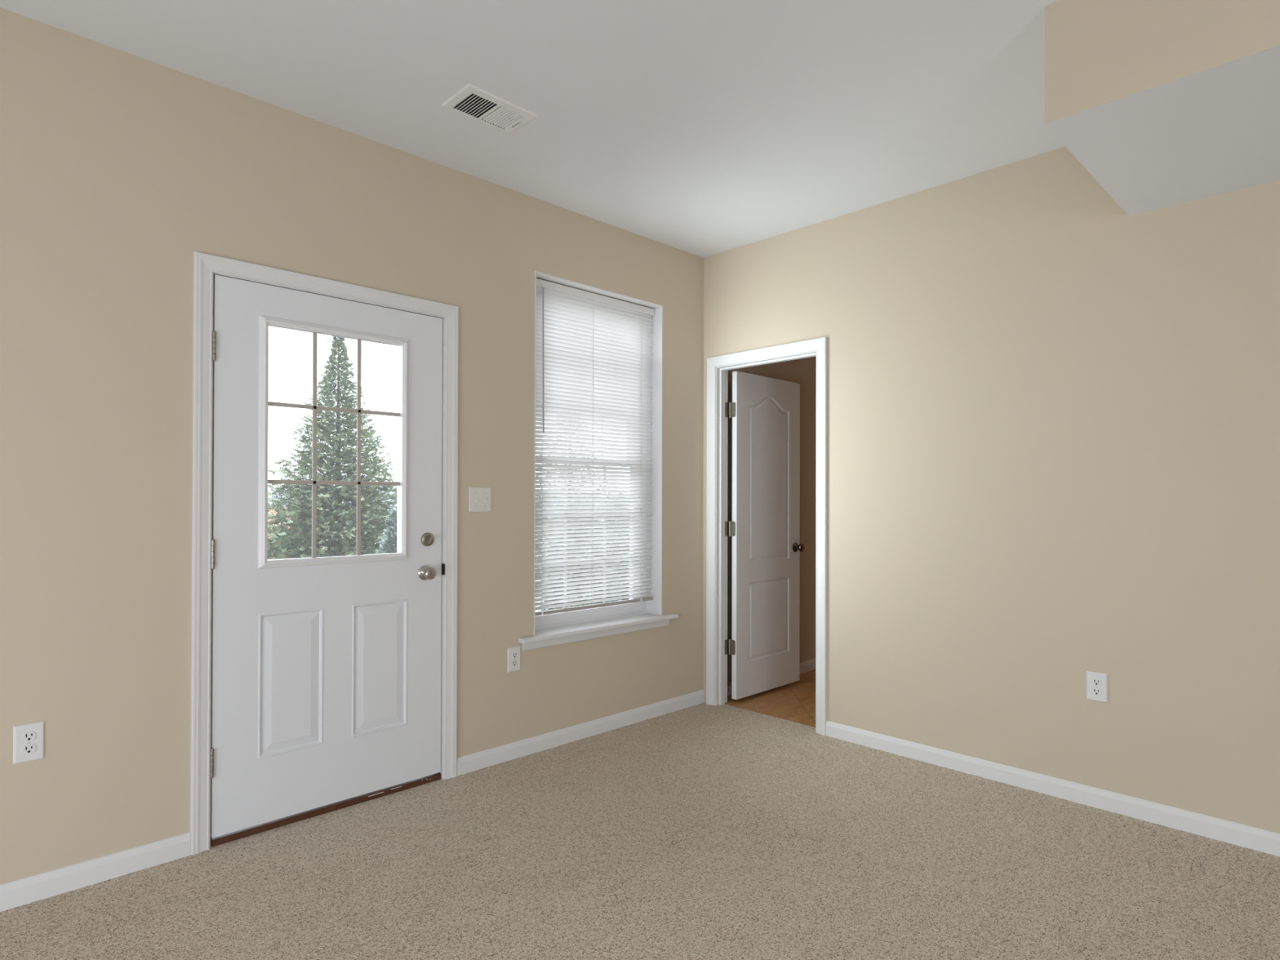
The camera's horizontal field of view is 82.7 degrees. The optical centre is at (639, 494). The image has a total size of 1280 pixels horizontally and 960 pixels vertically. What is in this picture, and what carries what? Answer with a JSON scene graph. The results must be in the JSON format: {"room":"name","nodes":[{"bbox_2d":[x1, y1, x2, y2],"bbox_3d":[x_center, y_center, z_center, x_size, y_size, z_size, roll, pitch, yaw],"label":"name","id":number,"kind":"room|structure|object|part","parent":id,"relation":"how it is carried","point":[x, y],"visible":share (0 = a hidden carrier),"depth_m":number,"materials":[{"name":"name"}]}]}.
{"room":"empty living room","nodes":[
{"label":"empty living room","id":0,"kind":"room"},
{"bbox_2d":[0,7,816,884],"bbox_3d":[-0.740,-0.100,3.499,8.200,2.743,0.165,0,0,-44],"label":"wall","id":1,"kind":"structure","parent":0,"point":[117,166],"depth_m":2.52,"materials":[{"name":"beige paint"}]},
{"bbox_2d":[13,720,44,764],"bbox_3d":[-1.892,0.769,2.250,0.074,0.116,0.008,0,0,-44],"label":"wall outlet","id":2,"kind":"object","parent":1,"relation":"attached to","point":[28,739],"visible":1,"depth_m":2.25,"materials":[{"name":"white plastic"}]},
{"bbox_2d":[22,744,35,754],"bbox_3d":[-1.891,0.788,2.249,0.034,0.026,0.003,0,0,-44],"label":"receptacle","id":3,"kind":"object","parent":2,"relation":"attached to","point":[26,748],"depth_m":2.25,"materials":[{"name":"white plastic"}]},
{"bbox_2d":[22,731,35,741],"bbox_3d":[-1.891,0.749,2.249,0.034,0.026,0.003,0,0,-44],"label":"receptacle","id":4,"kind":"object","parent":2,"relation":"attached to","point":[26,735],"depth_m":2.25,"materials":[{"name":"white plastic"}]},
{"bbox_2d":[0,831,191,911],"bbox_3d":[-2.597,1.218,1.558,2.846,0.077,0.012,0,0,-44],"label":"baseboard","id":5,"kind":"structure","parent":1,"relation":"attached to","point":[28,890],"depth_m":2.35,"materials":[{"name":"white paint"}]},
{"bbox_2d":[190,251,458,855],"bbox_3d":[-1.258,0.207,2.979,1.043,2.120,0.180,0,0,-44],"label":"trim","id":6,"kind":"structure","parent":1,"relation":"attached to","point":[206,266],"depth_m":2.61,"materials":[{"name":"white paint"}]},
{"bbox_3d":[-0.884,0.334,3.249,0.006,0.050,0.030,0,0,-44],"label":"strike plate","id":7,"kind":"part","parent":6,"relation":"part of","materials":[{"name":"black"}]},
{"bbox_2d":[209,274,442,837],"bbox_3d":[-1.202,0.222,2.913,0.914,2.022,0.114,0,0,-44],"label":"door","id":8,"kind":"structure","parent":1,"relation":"in","point":[326,671],"depth_m":2.86,"materials":[{"name":"white paint"}]},
{"bbox_3d":[-1.341,0.717,2.797,0.239,0.541,0.010,0,0,-44],"label":"raised panel","id":9,"kind":"part","parent":8,"relation":"part of","materials":[{"name":"white paint"}]},
{"bbox_3d":[-1.212,-0.196,2.922,0.595,0.949,0.037,0,0,-44],"label":"glazing frame","id":10,"kind":"part","parent":8,"relation":"part of","materials":[{"name":"white plastic"}]},
{"bbox_3d":[-1.230,-0.196,2.941,0.540,0.894,0.015,0,0,-44],"label":"glass pane","id":11,"kind":"part","parent":8,"relation":"part of","materials":[{"name":"clear glass"}]},
{"bbox_3d":[-1.088,0.719,3.044,0.241,0.541,0.010,0,0,-44],"label":"raised panel","id":12,"kind":"part","parent":8,"relation":"part of","materials":[{"name":"white paint"}]},
{"bbox_3d":[-0.921,0.342,3.162,0.065,0.065,0.062,0,0,-44],"label":"knob","id":13,"kind":"part","parent":8,"relation":"part of","materials":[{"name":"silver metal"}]},
{"bbox_2d":[468,487,491,511],"bbox_3d":[-0.738,0.023,3.374,0.118,0.114,0.016,0,0,-44],"label":"light switch","id":14,"kind":"object","parent":1,"relation":"attached to","point":[480,498],"visible":1,"depth_m":3.38,"materials":[{"name":"white plastic"}]},
{"bbox_2d":[507,645,520,672],"bbox_3d":[-0.606,0.794,3.505,0.074,0.116,0.008,0,0,-44],"label":"wall outlet","id":15,"kind":"object","parent":1,"relation":"attached to","point":[513,653],"visible":1,"depth_m":3.50,"materials":[{"name":"white plastic"}]},
{"bbox_2d":[511,660,517,666],"bbox_3d":[-0.605,0.814,3.504,0.034,0.026,0.003,0,0,-44],"label":"receptacle","id":16,"kind":"object","parent":15,"relation":"attached to","point":[514,663],"depth_m":3.50,"materials":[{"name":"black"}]},
{"bbox_2d":[511,652,517,657],"bbox_3d":[-0.605,0.775,3.504,0.034,0.026,0.003,0,0,-44],"label":"receptacle","id":17,"kind":"object","parent":15,"relation":"attached to","point":[514,655],"depth_m":3.50,"materials":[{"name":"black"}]},
{"bbox_2d":[456,689,704,776],"bbox_3d":[-0.219,1.236,3.879,1.710,0.077,0.012,0,0,-44],"label":"baseboard","id":18,"kind":"structure","parent":1,"relation":"attached to","point":[496,755],"depth_m":3.74,"materials":[{"name":"white paint"}]},
{"bbox_2d":[518,271,678,650],"bbox_3d":[-0.255,-0.170,3.975,1.101,1.870,0.261,0,0,-44],"label":"window","id":19,"kind":"structure","parent":1,"relation":"in","point":[567,627],"depth_m":4.15,"materials":[{"name":"white paint"}]},
{"bbox_3d":[-0.301,0.244,4.019,0.838,0.887,0.034,0,0,-44],"label":"sash","id":20,"kind":"part","parent":19,"relation":"part of","materials":[{"name":"white plastic"}]},
{"bbox_3d":[-0.315,-0.198,4.036,0.898,1.799,0.091,0,0,-44],"label":"frame","id":21,"kind":"part","parent":19,"relation":"part of","materials":[{"name":"white plastic"}]},
{"bbox_2d":[535,278,654,616],"bbox_3d":[-0.234,-0.238,3.953,0.888,1.707,0.055,0,0,-44],"label":"window blind","id":22,"kind":"object","parent":19,"relation":"attached to","point":[593,353],"visible":0.94,"depth_m":3.94,"materials":[{"name":"white paint"}]},
{"bbox_3d":[-0.502,-0.232,3.712,0.007,1.660,0.024,0,0,-44],"label":"ladder cord","id":23,"kind":"part","parent":22,"relation":"part of","materials":[{"name":"white fabric"}]},
{"bbox_3d":[-0.258,-0.230,3.949,0.007,1.660,0.024,0,0,-44],"label":"ladder cord","id":24,"kind":"part","parent":22,"relation":"part of","materials":[{"name":"white fabric"}]},
{"bbox_3d":[-0.247,0.607,3.957,0.877,0.018,0.026,0,0,-44],"label":"rail","id":25,"kind":"part","parent":22,"relation":"part of","materials":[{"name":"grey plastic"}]},
{"bbox_3d":[0.003,-0.228,4.204,0.007,1.660,0.024,0,0,-44],"label":"ladder cord","id":26,"kind":"part","parent":22,"relation":"part of","materials":[{"name":"white fabric"}]},
{"bbox_2d":[0,0,1065,257],"bbox_3d":[1.534,-1.529,1.181,8.200,0.100,6.665,0,0,-44],"label":"ceiling","id":27,"kind":"structure","parent":0,"point":[702,128],"depth_m":2.62,"materials":[{"name":"white paint"}]},
{"bbox_2d":[441,83,538,133],"bbox_3d":[-0.572,-1.542,2.787,0.310,0.172,0.195,0,0,-44],"label":"ceiling vent","id":28,"kind":"object","parent":27,"relation":"in","point":[498,113],"visible":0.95,"depth_m":2.79,"materials":[{"name":"white metal"}]},
{"bbox_2d":[1044,0,1279,215],"bbox_3d":[3.079,-1.298,1.018,1.014,0.355,4.275,0,0,-44],"label":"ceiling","id":29,"kind":"structure","parent":27,"relation":"attached to","point":[1163,103],"depth_m":2.12,"materials":[{"name":"beige paint"}]},
{"bbox_2d":[0,669,1279,959],"bbox_3d":[1.543,1.289,1.149,8.200,0.050,6.620,0,0,-44],"label":"floor","id":30,"kind":"structure","parent":0,"point":[703,831],"depth_m":2.43,"materials":[{"name":"beige carpet"}]},
{"bbox_2d":[210,773,441,847],"bbox_3d":[-1.264,1.255,2.974,0.914,0.024,0.149,0,0,-44],"label":"threshold","id":31,"kind":"object","parent":30,"relation":"on","point":[255,829],"visible":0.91,"depth_m":2.87,"materials":[{"name":"brown wood"}]},
{"bbox_2d":[702,146,1279,833],"bbox_3d":[2.699,-0.099,2.199,0.105,2.743,6.500,0,0,-44],"label":"wall","id":32,"kind":"structure","parent":0,"point":[1053,410],"depth_m":3.09,"materials":[{"name":"beige paint"}]},
{"bbox_2d":[724,371,804,699],"bbox_3d":[0.823,0.251,4.675,0.734,2.013,0.100,0,0,-42],"label":"door","id":33,"kind":"structure","parent":32,"relation":"in","point":[764,529],"depth_m":4.65,"materials":[{"name":"white paint"}]},
{"bbox_3d":[0.834,0.797,4.692,0.442,0.492,0.008,0,0,-44],"label":"panel","id":34,"kind":"part","parent":33,"relation":"part of","materials":[{"name":"white paint"}]},
{"bbox_3d":[0.836,-0.102,4.697,0.442,1.057,0.008,0,0,-44],"label":"arched panel","id":35,"kind":"part","parent":33,"relation":"part of","materials":[{"name":"white paint"}]},
{"bbox_3d":[1.066,0.355,4.870,0.064,0.064,0.062,0,0,-44],"label":"knob","id":36,"kind":"part","parent":33,"relation":"part of","materials":[{"name":"brown metal"}]},
{"bbox_2d":[706,337,826,735],"bbox_3d":[0.744,0.221,4.199,0.138,2.116,0.827,0,0,-44],"label":"trim","id":37,"kind":"structure","parent":32,"relation":"attached to","point":[717,367],"depth_m":4.41,"materials":[{"name":"white paint"}]},
{"bbox_3d":[0.787,0.221,4.242,0.016,2.116,0.827,0,0,-44],"label":"casing","id":38,"kind":"part","parent":37,"relation":"part of","materials":[{"name":"white paint"}]},
{"bbox_2d":[825,720,1279,856],"bbox_3d":[2.956,1.233,1.840,0.012,0.077,5.634,0,0,-44],"label":"baseboard","id":39,"kind":"structure","parent":32,"relation":"attached to","point":[1226,831],"depth_m":3.01,"materials":[{"name":"white paint"}]},
{"bbox_2d":[1086,671,1107,702],"bbox_3d":[1.864,0.785,2.966,0.008,0.116,0.074,0,0,-44],"label":"wall outlet","id":40,"kind":"object","parent":32,"relation":"attached to","point":[1096,682],"visible":1,"depth_m":2.96,"materials":[{"name":"white plastic"}]},
{"bbox_2d":[1091,688,1101,695],"bbox_3d":[1.863,0.804,2.964,0.003,0.026,0.034,0,0,-44],"label":"receptacle","id":41,"kind":"object","parent":40,"relation":"attached to","point":[1095,691],"depth_m":2.96,"materials":[{"name":"white plastic"}]},
{"bbox_2d":[1091,678,1101,685],"bbox_3d":[1.863,0.765,2.964,0.003,0.026,0.034,0,0,-44],"label":"receptacle","id":42,"kind":"object","parent":40,"relation":"attached to","point":[1095,682],"depth_m":2.96,"materials":[{"name":"white plastic"}]},
{"label":"outside","id":43,"kind":"structure","parent":0,"visible":0},
{"bbox_2d":[326,521,629,611],"bbox_3d":[-31.881,2.976,64.018,117.000,2.280,129.700,0,0,-44],"label":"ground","id":44,"kind":"structure","parent":43,"point":[540,522],"depth_m":13.40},
{"bbox_2d":[267,507,307,559],"bbox_3d":[-15.450,2.195,28.146,4.000,3.350,4.600,0,0,-44],"label":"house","id":45,"kind":"structure","parent":44,"relation":"on","point":[272,511],"depth_m":27.95,"materials":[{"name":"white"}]},
{"bbox_2d":[267,336,397,559],"bbox_3d":[-3.656,-0.171,8.881,3.079,3.690,3.066,0,0,-39],"label":"conifer tree","id":46,"kind":"object","parent":44,"relation":"on","point":[330,521],"visible":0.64,"depth_m":8.61,"materials":[{"name":"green plant"}]},
{"bbox_2d":[375,506,397,554],"bbox_3d":[-2.277,0.891,6.774,1.137,1.597,1.136,0,0,-39],"label":"conifer tree","id":47,"kind":"object","parent":44,"relation":"on","point":[390,535],"visible":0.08,"depth_m":6.72,"materials":[{"name":"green plant"}]},
{"bbox_2d":[539,504,620,611],"bbox_3d":[-0.743,0.868,9.237,1.112,1.648,1.006,0,0,-44],"label":"shrub","id":48,"kind":"object","parent":44,"relation":"on","point":[572,606],"visible":0.14,"depth_m":9.00,"materials":[{"name":"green plant"}]},
{"bbox_3d":[-0.756,1.207,9.233,0.069,0.930,0.080,0,0,-44],"label":"stem","id":49,"kind":"part","parent":48,"relation":"part of","materials":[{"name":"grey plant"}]},
{"bbox_2d":[535,416,628,589],"bbox_3d":[-1.273,-0.183,13.187,3.396,3.812,3.356,0,0,-29],"label":"conifer tree","id":50,"kind":"object","parent":44,"relation":"on","point":[572,416],"visible":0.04,"depth_m":13.03,"materials":[{"name":"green plant"}]},
{"bbox_2d":[585,493,629,604],"bbox_3d":[-0.214,0.831,10.313,1.297,1.740,1.000,0,0,-44],"label":"shrub","id":51,"kind":"object","parent":44,"relation":"on","point":[620,493],"visible":0.05,"depth_m":10.01,"materials":[{"name":"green plant"}]},
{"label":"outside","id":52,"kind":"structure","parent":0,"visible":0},
{"bbox_2d":[267,485,629,518],"bbox_3d":[-27.094,1.454,157.915,295.000,7.189,22.000,0,0,-44],"label":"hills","id":53,"kind":"structure","parent":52,"point":[269,491],"depth_m":124.23,"materials":[{"name":"grey"}]},
{"bbox_3d":[2.280,-0.087,4.560,2.595,2.743,2.865,0,0,-44],"label":"wall","id":54,"kind":"structure","parent":0,"visible":0},
{"bbox_2d":[727,658,815,695],"bbox_3d":[1.361,1.248,5.421,2.495,0.077,0.012,0,0,-44],"label":"baseboard","id":55,"kind":"structure","parent":54,"relation":"attached to","point":[808,665],"depth_m":5.25,"materials":[{"name":"white paint"}]}
]}

